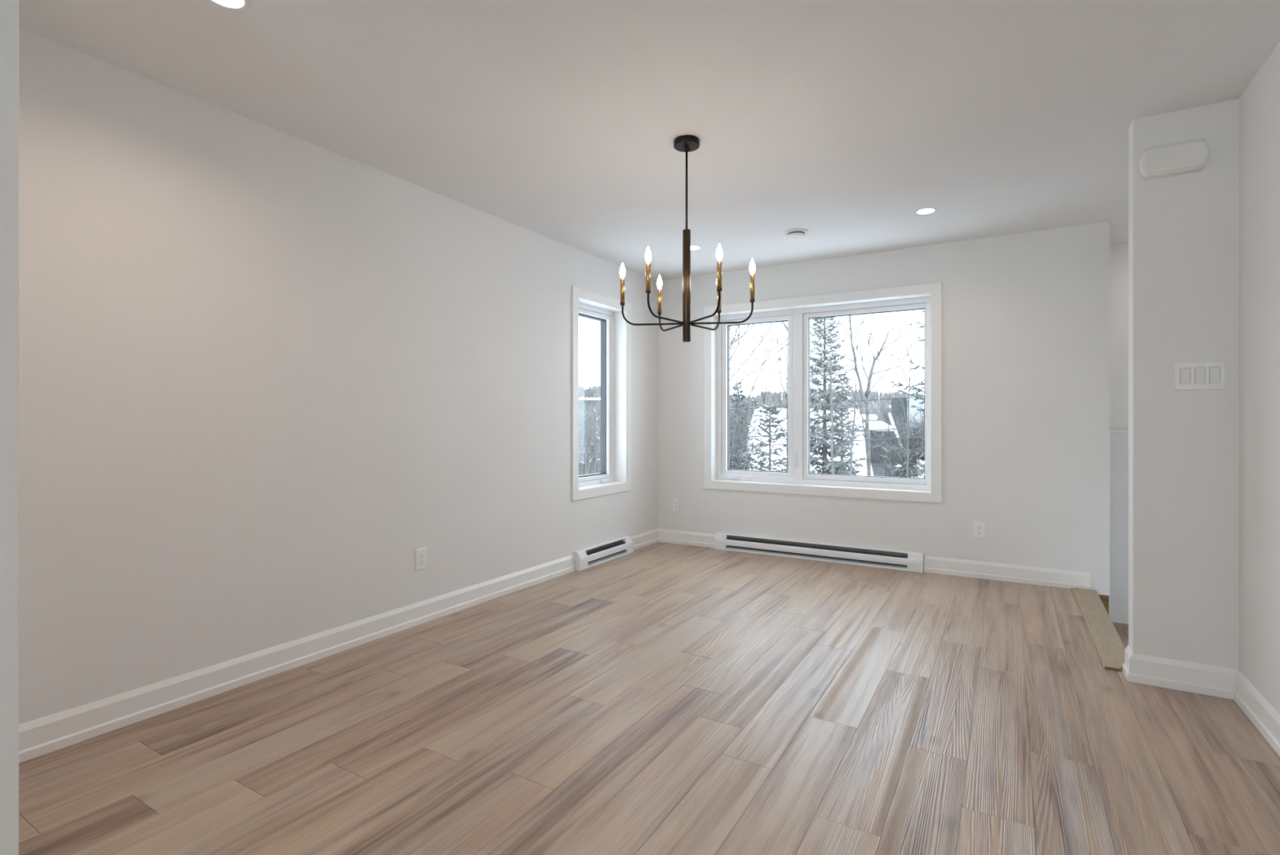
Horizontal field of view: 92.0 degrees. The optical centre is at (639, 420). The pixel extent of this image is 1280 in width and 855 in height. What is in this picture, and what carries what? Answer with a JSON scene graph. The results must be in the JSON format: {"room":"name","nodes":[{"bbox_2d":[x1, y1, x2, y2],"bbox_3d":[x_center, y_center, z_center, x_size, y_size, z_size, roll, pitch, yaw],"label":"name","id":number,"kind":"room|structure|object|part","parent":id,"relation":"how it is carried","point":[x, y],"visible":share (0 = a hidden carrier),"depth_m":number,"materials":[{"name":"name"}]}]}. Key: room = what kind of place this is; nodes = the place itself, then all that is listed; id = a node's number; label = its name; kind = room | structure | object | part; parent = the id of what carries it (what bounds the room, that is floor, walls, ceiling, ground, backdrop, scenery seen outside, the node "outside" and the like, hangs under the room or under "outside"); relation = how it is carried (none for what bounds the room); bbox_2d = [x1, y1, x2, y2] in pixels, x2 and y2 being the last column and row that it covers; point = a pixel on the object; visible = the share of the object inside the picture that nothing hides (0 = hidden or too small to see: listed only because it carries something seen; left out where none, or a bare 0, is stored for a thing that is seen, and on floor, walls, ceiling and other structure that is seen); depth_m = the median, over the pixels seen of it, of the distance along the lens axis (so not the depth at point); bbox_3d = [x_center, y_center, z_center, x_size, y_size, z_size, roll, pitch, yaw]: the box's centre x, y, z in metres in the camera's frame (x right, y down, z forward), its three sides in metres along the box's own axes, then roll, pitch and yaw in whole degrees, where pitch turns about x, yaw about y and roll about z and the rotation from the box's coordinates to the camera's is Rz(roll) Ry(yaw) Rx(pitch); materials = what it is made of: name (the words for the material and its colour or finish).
{"room":"empty living room","nodes":[
{"label":"empty living room","id":0,"kind":"room"},
{"bbox_2d":[0,0,18,854],"bbox_3d":[-1.869,0.051,1.601,1.005,2.760,0.128,0,0,31],"label":"wall","id":1,"kind":"structure","parent":0,"point":[9,9],"depth_m":1.39,"materials":[{"name":"paint"}]},
{"bbox_2d":[18,26,657,724],"bbox_3d":[-1.117,0.051,3.826,0.180,2.760,4.720,0,0,31],"label":"wall","id":2,"kind":"structure","parent":0,"point":[264,370],"depth_m":2.69,"materials":[{"name":"paint"}]},
{"bbox_2d":[18,528,658,763],"bbox_3d":[-0.998,1.071,3.829,0.021,0.120,4.591,0,0,31],"label":"baseboard","id":3,"kind":"structure","parent":2,"relation":"attached to","point":[37,737],"depth_m":2.67,"materials":[{"name":"paint"}]},
{"bbox_2d":[415,546,426,570],"bbox_3d":[-1.223,0.774,3.462,0.009,0.116,0.072,0,0,31],"label":"wall outlet","id":4,"kind":"object","parent":2,"relation":"attached to","point":[420,553],"visible":1,"depth_m":3.46,"materials":[{"name":"white plastic"}]},
{"bbox_2d":[419,552,424,565],"bbox_3d":[-1.221,0.774,3.461,0.004,0.068,0.034,0,0,31],"label":"receptacle","id":5,"kind":"object","parent":4,"relation":"attached to","point":[421,554],"depth_m":3.46,"materials":[{"name":"white plastic"}]},
{"bbox_2d":[571,284,631,500],"bbox_3d":[-0.381,-0.207,5.066,0.214,1.623,0.837,0,0,31],"label":"window","id":6,"kind":"structure","parent":2,"relation":"in","point":[615,476],"depth_m":5.32,"materials":[{"name":"paint"}]},
{"bbox_3d":[-0.426,-0.206,5.093,0.049,1.391,0.608,0,0,31],"label":"casement sash","id":7,"kind":"part","parent":6,"relation":"part of","materials":[{"name":"plastic"}]},
{"bbox_3d":[-0.428,-0.206,5.094,0.065,1.475,0.692,0,0,31],"label":"frame","id":8,"kind":"part","parent":6,"relation":"part of","materials":[{"name":"plastic"}]},
{"bbox_2d":[573,535,633,570],"bbox_3d":[-0.279,1.062,4.996,0.062,0.138,0.772,0,0,31],"label":"baseboard heater","id":9,"kind":"object","parent":2,"relation":"attached to","point":[589,557],"visible":1,"depth_m":4.95,"materials":[{"name":"metal"}]},
{"bbox_3d":[-0.300,1.062,5.009,0.012,0.130,0.764,0,0,31],"label":"plate","id":10,"kind":"part","parent":9,"relation":"part of","materials":[{"name":"metal"}]},
{"bbox_3d":[-0.258,1.061,4.983,0.011,0.051,0.768,0,0,31],"label":"panel","id":11,"kind":"part","parent":9,"relation":"part of","materials":[{"name":"metal"}]},
{"bbox_2d":[18,541,1279,854],"bbox_3d":[-1.635,1.256,1.528,5.982,0.250,9.200,0,0,31],"label":"floor","id":12,"kind":"structure","parent":0,"point":[658,698],"depth_m":2.19,"materials":[{"name":"wood"}]},
{"bbox_2d":[1071,586,1125,671],"bbox_3d":[2.560,1.125,3.456,0.136,0.011,1.543,0,0,31],"label":"transition strip","id":13,"kind":"object","parent":12,"relation":"on","point":[1110,648],"visible":0.83,"depth_m":3.32,"materials":[{"name":"brown wood"}]},
{"bbox_2d":[18,0,1279,280],"bbox_3d":[-0.936,-1.409,1.559,7.250,0.200,10.070,0,0,31],"label":"ceiling","id":14,"kind":"structure","parent":0,"point":[838,122],"depth_m":2.51,"materials":[{"name":"paint"}]},
{"bbox_2d":[210,0,248,9],"bbox_3d":[-1.279,-1.306,1.907,0.120,0.006,0.120,0,0,31],"label":"recessed light","id":15,"kind":"object","parent":14,"relation":"in","point":[231,4],"visible":1,"depth_m":1.93,"materials":[{"name":"white plastic"}]},
{"bbox_2d":[619,134,755,342],"bbox_3d":[0.218,-0.839,2.893,0.634,0.940,0.552,0,0,7],"label":"chandelier","id":16,"kind":"object","parent":14,"relation":"hanging from","point":[686,143],"visible":1,"depth_m":2.88,"materials":[{"name":"metal"}]},
{"bbox_3d":[-0.083,-0.710,2.931,0.028,0.074,0.027,0,0,7],"label":"flame bulb","id":17,"kind":"part","parent":16,"relation":"part of","materials":[{"name":"white glass"}]},
{"bbox_3d":[0.035,-0.710,2.652,0.028,0.074,0.027,0,0,7],"label":"flame bulb","id":18,"kind":"part","parent":16,"relation":"part of","materials":[{"name":"white glass"}]},
{"bbox_3d":[0.060,-0.500,2.913,0.296,0.100,0.009,0,0,7],"label":"arm","id":19,"kind":"part","parent":16,"relation":"part of","materials":[{"name":"metal"}]},
{"bbox_3d":[0.101,-0.710,3.172,0.028,0.074,0.027,0,0,7],"label":"flame bulb","id":20,"kind":"part","parent":16,"relation":"part of","materials":[{"name":"white glass"}]},
{"bbox_3d":[0.122,-0.500,2.766,0.009,0.101,0.295,0,0,37],"label":"arm","id":21,"kind":"part","parent":16,"relation":"part of","materials":[{"name":"metal"}]},
{"bbox_3d":[0.156,-0.500,3.041,0.009,0.101,0.295,0,0,-23],"label":"arm","id":22,"kind":"part","parent":16,"relation":"part of","materials":[{"name":"metal"}]},
{"bbox_3d":[0.218,-1.075,2.893,0.010,0.372,0.010,0,0,7],"label":"down rod","id":23,"kind":"part","parent":16,"relation":"part of","materials":[{"name":"metal"}]},
{"bbox_3d":[0.280,-0.500,2.746,0.009,0.101,0.295,0,0,-23],"label":"arm","id":24,"kind":"part","parent":16,"relation":"part of","materials":[{"name":"metal"}]},
{"bbox_3d":[0.315,-0.500,3.021,0.009,0.101,0.295,0,0,37],"label":"arm","id":25,"kind":"part","parent":16,"relation":"part of","materials":[{"name":"metal"}]},
{"bbox_3d":[0.336,-0.710,2.614,0.028,0.074,0.027,0,0,7],"label":"flame bulb","id":26,"kind":"part","parent":16,"relation":"part of","materials":[{"name":"white glass"}]},
{"bbox_3d":[0.377,-0.500,2.873,0.296,0.100,0.009,0,0,7],"label":"arm","id":27,"kind":"part","parent":16,"relation":"part of","materials":[{"name":"metal"}]},
{"bbox_3d":[0.519,-0.710,2.856,0.028,0.074,0.027,0,0,7],"label":"flame bulb","id":28,"kind":"part","parent":16,"relation":"part of","materials":[{"name":"white glass"}]},
{"bbox_2d":[690,244,701,249],"bbox_3d":[0.403,-1.306,4.675,0.120,0.006,0.120,0,0,31],"label":"recessed light","id":29,"kind":"object","parent":14,"relation":"in","point":[692,246],"visible":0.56,"depth_m":4.67,"materials":[{"name":"white plastic"}]},
{"bbox_2d":[784,228,808,239],"bbox_3d":[1.083,-1.286,4.294,0.160,0.045,0.160,0,0,31],"label":"smoke detector","id":30,"kind":"object","parent":14,"relation":"attached to","point":[794,233],"visible":1,"depth_m":4.25,"materials":[{"name":"white plastic"}]},
{"bbox_3d":[1.083,-1.303,4.294,0.160,0.012,0.160,0,0,31],"label":"plate","id":31,"kind":"part","parent":30,"relation":"part of","materials":[{"name":"white plastic"}]},
{"bbox_2d":[915,207,936,214],"bbox_3d":[1.784,-1.306,3.858,0.120,0.006,0.120,0,0,31],"label":"recessed light","id":32,"kind":"object","parent":14,"relation":"in","point":[927,210],"visible":1,"depth_m":3.85,"materials":[{"name":"white plastic"}]},
{"bbox_2d":[657,221,1110,595],"bbox_3d":[1.598,-0.089,5.060,3.580,2.480,0.180,0,0,31],"label":"wall","id":33,"kind":"structure","parent":0,"point":[1026,316],"depth_m":4.44,"materials":[{"name":"paint"}]},
{"bbox_2d":[672,497,679,511],"bbox_3d":[0.333,0.777,5.704,0.072,0.116,0.009,0,0,31],"label":"wall outlet","id":34,"kind":"object","parent":33,"relation":"attached to","point":[676,502],"visible":1,"depth_m":5.70,"materials":[{"name":"white plastic"}]},
{"bbox_2d":[674,501,677,508],"bbox_3d":[0.332,0.777,5.702,0.034,0.068,0.004,0,0,31],"label":"receptacle","id":35,"kind":"object","parent":34,"relation":"attached to","point":[675,502],"depth_m":5.70,"materials":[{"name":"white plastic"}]},
{"bbox_2d":[714,532,924,573],"bbox_3d":[1.392,1.062,5.042,1.677,0.138,0.062,0,0,31],"label":"baseboard heater","id":36,"kind":"object","parent":33,"relation":"attached to","point":[831,553],"visible":1,"depth_m":4.98,"materials":[{"name":"metal"}]},
{"bbox_3d":[1.405,1.062,5.064,1.669,0.130,0.012,0,0,31],"label":"plate","id":37,"kind":"part","parent":36,"relation":"part of","materials":[{"name":"metal"}]},
{"bbox_3d":[1.380,1.061,5.021,1.673,0.051,0.011,0,0,31],"label":"panel","id":38,"kind":"part","parent":36,"relation":"part of","materials":[{"name":"metal"}]},
{"bbox_2d":[703,280,942,504],"bbox_3d":[1.451,-0.206,5.143,1.947,1.649,0.199,0,0,31],"label":"window","id":39,"kind":"structure","parent":33,"relation":"in","point":[797,312],"depth_m":5.22,"materials":[{"name":"paint"}]},
{"bbox_3d":[0.855,0.512,5.522,0.064,0.030,0.018,0,0,31],"label":"crank handle","id":40,"kind":"part","parent":39,"relation":"part of","materials":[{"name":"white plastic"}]},
{"bbox_3d":[1.034,-0.206,5.461,0.648,1.391,0.049,0,0,31],"label":"casement sash","id":41,"kind":"part","parent":39,"relation":"part of","materials":[{"name":"plastic"}]},
{"bbox_2d":[657,528,1090,589],"bbox_3d":[1.580,1.071,4.954,3.296,0.120,0.021,0,0,31],"label":"baseboard","id":42,"kind":"structure","parent":33,"relation":"attached to","point":[1052,577],"depth_m":4.42,"materials":[{"name":"paint"}]},
{"bbox_2d":[973,521,985,538],"bbox_3d":[2.441,0.787,4.448,0.072,0.116,0.009,0,0,31],"label":"wall outlet","id":43,"kind":"object","parent":33,"relation":"attached to","point":[979,526],"visible":1,"depth_m":4.45,"materials":[{"name":"white plastic"}]},
{"bbox_2d":[976,524,982,534],"bbox_3d":[2.439,0.787,4.446,0.034,0.068,0.004,0,0,31],"label":"receptacle","id":44,"kind":"object","parent":43,"relation":"attached to","point":[979,527],"depth_m":4.45,"materials":[{"name":"white plastic"}]},
{"bbox_2d":[1098,594,1108,613],"bbox_3d":[3.070,1.314,4.120,0.081,0.324,0.048,0,0,31],"label":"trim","id":45,"kind":"structure","parent":33,"relation":"attached to","point":[1104,598],"depth_m":4.09,"materials":[{"name":"brown wood"}]},
{"bbox_2d":[1108,431,1128,623],"bbox_3d":[3.965,0.776,4.267,1.300,1.400,0.040,0,0,31],"label":"wall","id":46,"kind":"structure","parent":0,"point":[1118,597],"depth_m":4.52,"materials":[{"name":"paint"}]},
{"bbox_2d":[1110,430,1128,431],"bbox_3d":[3.969,0.077,4.260,1.288,0.015,0.048,0,0,31],"label":"trim","id":47,"kind":"structure","parent":46,"relation":"attached to","point":[1110,430],"depth_m":4.51,"materials":[{"name":"paint"}]},
{"bbox_2d":[1110,241,1128,623],"bbox_3d":[4.004,0.501,4.360,1.630,3.660,0.160,0,0,31],"label":"wall","id":48,"kind":"structure","parent":0,"point":[1119,251],"depth_m":4.55,"materials":[{"name":"paint"}]},
{"bbox_2d":[1111,621,1128,648],"bbox_3d":[3.366,1.504,3.348,1.388,0.055,2.152,0,0,31],"label":"floor","id":49,"kind":"structure","parent":0,"point":[1122,628],"depth_m":4.33,"materials":[{"name":"brown wood"}]},
{"bbox_2d":[1128,98,1238,669],"bbox_3d":[2.842,-0.099,2.340,1.558,2.460,0.116,0,0,31],"label":"wall","id":50,"kind":"structure","parent":0,"point":[1183,229],"depth_m":2.61,"materials":[{"name":"paint"}]},
{"bbox_2d":[1137,138,1209,180],"bbox_3d":[2.246,-1.101,2.604,0.232,0.128,0.042,0,0,31],"label":"door chime","id":51,"kind":"object","parent":50,"relation":"attached to","point":[1192,156],"visible":1,"depth_m":2.59,"materials":[{"name":"beige plastic"}]},
{"bbox_2d":[1122,644,1237,699],"bbox_3d":[2.303,1.071,2.647,0.360,0.120,0.133,0,0,31],"label":"baseboard","id":52,"kind":"structure","parent":50,"relation":"attached to","point":[1181,675],"depth_m":2.60,"materials":[{"name":"paint"}]},
{"bbox_2d":[1174,360,1225,390],"bbox_3d":[2.328,-0.187,2.572,0.160,0.116,0.013,0,0,31],"label":"light switch","id":53,"kind":"object","parent":50,"relation":"attached to","point":[1191,375],"visible":1,"depth_m":2.57,"materials":[{"name":"white plastic"}]},
{"bbox_2d":[1238,41,1279,713],"bbox_3d":[0.572,0.051,-0.758,0.150,2.760,7.532,0,0,31],"label":"wall","id":54,"kind":"structure","parent":0,"point":[1259,104],"depth_m":2.32,"materials":[{"name":"paint"}]},
{"bbox_2d":[1233,669,1279,756],"bbox_3d":[0.549,1.071,-0.629,0.021,0.120,7.331,0,0,31],"label":"baseboard","id":55,"kind":"structure","parent":54,"relation":"attached to","point":[1258,709],"depth_m":2.28,"materials":[{"name":"paint"}]},
{"label":"outside","id":56,"kind":"structure","parent":0,"visible":0},
{"bbox_3d":[3.385,3.104,37.200,93.301,2.406,62.616,0,0,31],"label":"ground","id":57,"kind":"structure","parent":56,"visible":0},
{"bbox_2d":[586,384,591,418],"bbox_3d":[-4.896,-0.623,60.073,1.411,6.096,1.345,0,0,-1],"label":"spruce","id":58,"kind":"object","parent":57,"relation":"on","point":[588,384],"visible":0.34,"depth_m":59.98,"materials":[{"name":"grey plant"}]},
{"bbox_2d":[578,378,600,475],"bbox_3d":[-2.271,1.059,25.493,5.397,5.460,24.433,0,0,-3],"label":"thicket","id":59,"kind":"object","parent":57,"relation":"on","point":[589,430],"visible":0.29,"depth_m":15.52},
{"bbox_2d":[729,379,757,468],"bbox_3d":[2.674,1.367,16.343,1.506,4.900,1.544,0,0,-26],"label":"spruce","id":60,"kind":"object","parent":57,"relation":"on","point":[737,388],"visible":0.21,"depth_m":16.28,"materials":[{"name":"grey plant"}]},
{"bbox_2d":[742,400,759,434],"bbox_3d":[6.441,0.640,34.958,1.956,3.644,1.687,0,0,-14],"label":"spruce","id":61,"kind":"object","parent":57,"relation":"on","point":[755,402],"visible":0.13,"depth_m":34.98,"materials":[{"name":"grey plant"}]},
{"bbox_2d":[729,398,775,448],"bbox_3d":[6.747,0.292,42.492,5.982,3.904,13.921,0,0,5],"label":"thicket","id":62,"kind":"object","parent":57,"relation":"on","point":[750,398],"visible":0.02,"depth_m":39.31,"materials":[{"name":"grey plant"}]},
{"bbox_2d":[729,322,787,388],"bbox_3d":[1.531,1.023,9.552,1.175,6.539,0.978,0,0,-33],"label":"ash","id":63,"kind":"object","parent":57,"relation":"on","point":[732,339],"visible":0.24,"depth_m":9.43,"materials":[{"name":"grey plant"}]},
{"bbox_2d":[737,334,783,468],"bbox_3d":[3.101,0.662,15.892,1.329,5.763,0.702,0,0,31],"label":"ash","id":64,"kind":"object","parent":57,"relation":"on","point":[753,358],"visible":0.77,"depth_m":15.95,"materials":[{"name":"grey plant"}]},
{"bbox_2d":[742,400,787,471],"bbox_3d":[2.163,2.079,10.910,2.109,4.729,2.700,0,0,31],"label":"spruce","id":65,"kind":"object","parent":57,"relation":"on","point":[773,410],"visible":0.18,"depth_m":10.86,"materials":[{"name":"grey plant"}]},
{"bbox_2d":[729,373,811,470],"bbox_3d":[1.911,1.377,14.106,3.620,4.886,4.093,0,0,44],"label":"evergreen tree","id":66,"kind":"object","parent":57,"relation":"on","point":[740,462],"visible":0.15,"depth_m":13.49,"materials":[{"name":"grey plant"}]},
{"bbox_2d":[756,321,816,471],"bbox_3d":[4.028,0.185,17.011,1.530,6.614,0.894,0,0,3],"label":"poplar","id":67,"kind":"object","parent":57,"relation":"on","point":[786,324],"visible":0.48,"depth_m":17.00,"materials":[{"name":"grey plant"}]},
{"bbox_2d":[729,391,906,413],"bbox_3d":[17.655,-0.258,57.006,21.776,5.007,12.595,0,0,2],"label":"thicket","id":68,"kind":"object","parent":57,"relation":"on","point":[863,402],"visible":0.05,"depth_m":55.50,"materials":[{"name":"grey plant"}]},
{"bbox_2d":[741,408,906,476],"bbox_3d":[6.949,1.631,23.963,4.990,4.201,14.900,0,0,16],"label":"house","id":69,"kind":"structure","parent":57,"relation":"on","point":[873,417],"depth_m":19.78,"materials":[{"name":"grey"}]},
{"bbox_2d":[786,316,865,475],"bbox_3d":[3.868,0.744,13.026,2.105,7.042,1.929,0,0,-5],"label":"spruce","id":70,"kind":"object","parent":57,"relation":"on","point":[824,406],"visible":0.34,"depth_m":12.89,"materials":[{"name":"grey plant"}]},
{"bbox_2d":[826,360,838,474],"bbox_3d":[3.169,1.598,9.993,0.240,5.172,0.300,0,0,41],"label":"birch","id":71,"kind":"object","parent":57,"relation":"on","point":[833,468],"visible":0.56,"depth_m":9.99,"materials":[{"name":"grey plant"}]},
{"bbox_2d":[819,369,865,475],"bbox_3d":[4.938,1.362,14.967,1.948,5.272,1.769,0,0,15],"label":"spruce","id":72,"kind":"object","parent":57,"relation":"on","point":[844,378],"visible":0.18,"depth_m":14.94,"materials":[{"name":"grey plant"}]},
{"bbox_2d":[830,368,861,475],"bbox_3d":[3.326,1.689,9.812,0.501,5.013,0.400,0,0,-7],"label":"birch","id":73,"kind":"object","parent":57,"relation":"on","point":[851,458],"visible":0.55,"depth_m":9.72,"materials":[{"name":"grey plant"}]},
{"bbox_2d":[822,313,924,475],"bbox_3d":[4.259,0.848,11.014,2.059,6.582,1.094,0,0,-7],"label":"bare tree","id":74,"kind":"object","parent":57,"relation":"on","point":[864,397],"visible":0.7,"depth_m":10.93,"materials":[{"name":"grey plant"}]},
{"bbox_2d":[870,399,891,413],"bbox_3d":[17.140,0.334,41.382,4.973,3.825,13.979,0,0,25],"label":"thicket","id":75,"kind":"object","parent":57,"relation":"on","point":[884,405],"visible":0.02,"depth_m":38.21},
{"bbox_2d":[844,396,924,478],"bbox_3d":[6.780,1.446,14.224,3.865,4.726,3.642,0,0,-36],"label":"thicket","id":76,"kind":"object","parent":57,"relation":"on","point":[898,473],"visible":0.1,"depth_m":14.13,"materials":[{"name":"grey plant"}]},
{"bbox_2d":[884,391,890,476],"bbox_3d":[6.141,1.423,15.473,0.468,4.294,0.312,0,0,-40],"label":"birch","id":77,"kind":"object","parent":57,"relation":"on","point":[888,392],"visible":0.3,"depth_m":15.45,"materials":[{"name":"grey plant"}]},
{"bbox_2d":[871,310,924,475],"bbox_3d":[6.120,0.123,12.414,3.206,8.306,2.959,0,0,14],"label":"spruce","id":78,"kind":"object","parent":57,"relation":"on","point":[915,386],"visible":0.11,"depth_m":12.52,"materials":[{"name":"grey plant"}]},
{"bbox_2d":[891,393,924,447],"bbox_3d":[14.504,0.462,31.732,2.900,3.538,4.180,0,0,24],"label":"building","id":79,"kind":"structure","parent":57,"relation":"on","point":[896,403],"depth_m":30.96,"materials":[{"name":"grey"}]},
{"bbox_2d":[893,310,924,477],"bbox_3d":[4.880,1.040,10.992,0.656,6.171,0.368,0,0,-5],"label":"bare sapling","id":80,"kind":"object","parent":57,"relation":"on","point":[909,388],"visible":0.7,"depth_m":11.01,"materials":[{"name":"grey plant"}]},
{"bbox_2d":[913,458,924,478],"bbox_3d":[4.627,2.555,9.976,1.071,3.832,0.885,0,0,31],"label":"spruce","id":81,"kind":"object","parent":57,"relation":"on","point":[920,466],"visible":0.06,"depth_m":10.00,"materials":[{"name":"grey plant"}]},
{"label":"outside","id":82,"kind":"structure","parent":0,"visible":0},
{"bbox_2d":[594,395,887,416],"bbox_3d":[18.615,-7.022,193.683,480.858,17.806,318.176,0,0,31],"label":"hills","id":83,"kind":"structure","parent":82,"point":[594,396],"depth_m":143.04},
{"bbox_2d":[578,397,600,419],"bbox_3d":[-5.424,-0.218,67.994,3.000,4.652,4.600,0,0,-5],"label":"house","id":84,"kind":"structure","parent":83,"relation":"on","point":[595,398],"depth_m":66.03,"materials":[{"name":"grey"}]},
{"bbox_2d":[578,384,906,413],"bbox_3d":[19.163,-8.620,189.147,455.522,21.603,294.960,0,0,31],"label":"distant trees","id":85,"kind":"object","parent":83,"relation":"on","point":[874,394],"visible":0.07,"depth_m":178.23,"materials":[{"name":"grey plant"}]},
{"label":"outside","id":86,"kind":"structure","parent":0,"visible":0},
{"bbox_2d":[579,395,924,420],"bbox_3d":[2.701,-0.300,15.275,14.128,0.878,0.019,0,0,22],"label":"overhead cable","id":87,"kind":"object","parent":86,"point":[919,396],"visible":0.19,"depth_m":14.29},
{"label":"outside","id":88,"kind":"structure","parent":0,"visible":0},
{"bbox_2d":[578,426,924,446],"bbox_3d":[1.931,0.276,10.620,11.112,0.715,0.019,0,0,22],"label":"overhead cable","id":89,"kind":"object","parent":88,"point":[915,427],"visible":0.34,"depth_m":10.15,"materials":[{"name":"black"}]},
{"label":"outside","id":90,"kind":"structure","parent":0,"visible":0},
{"bbox_2d":[578,435,924,455],"bbox_3d":[1.931,0.436,10.620,11.112,0.778,0.019,0,0,22],"label":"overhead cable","id":91,"kind":"object","parent":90,"point":[922,436],"visible":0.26,"depth_m":10.14,"materials":[{"name":"black"}]}
]}

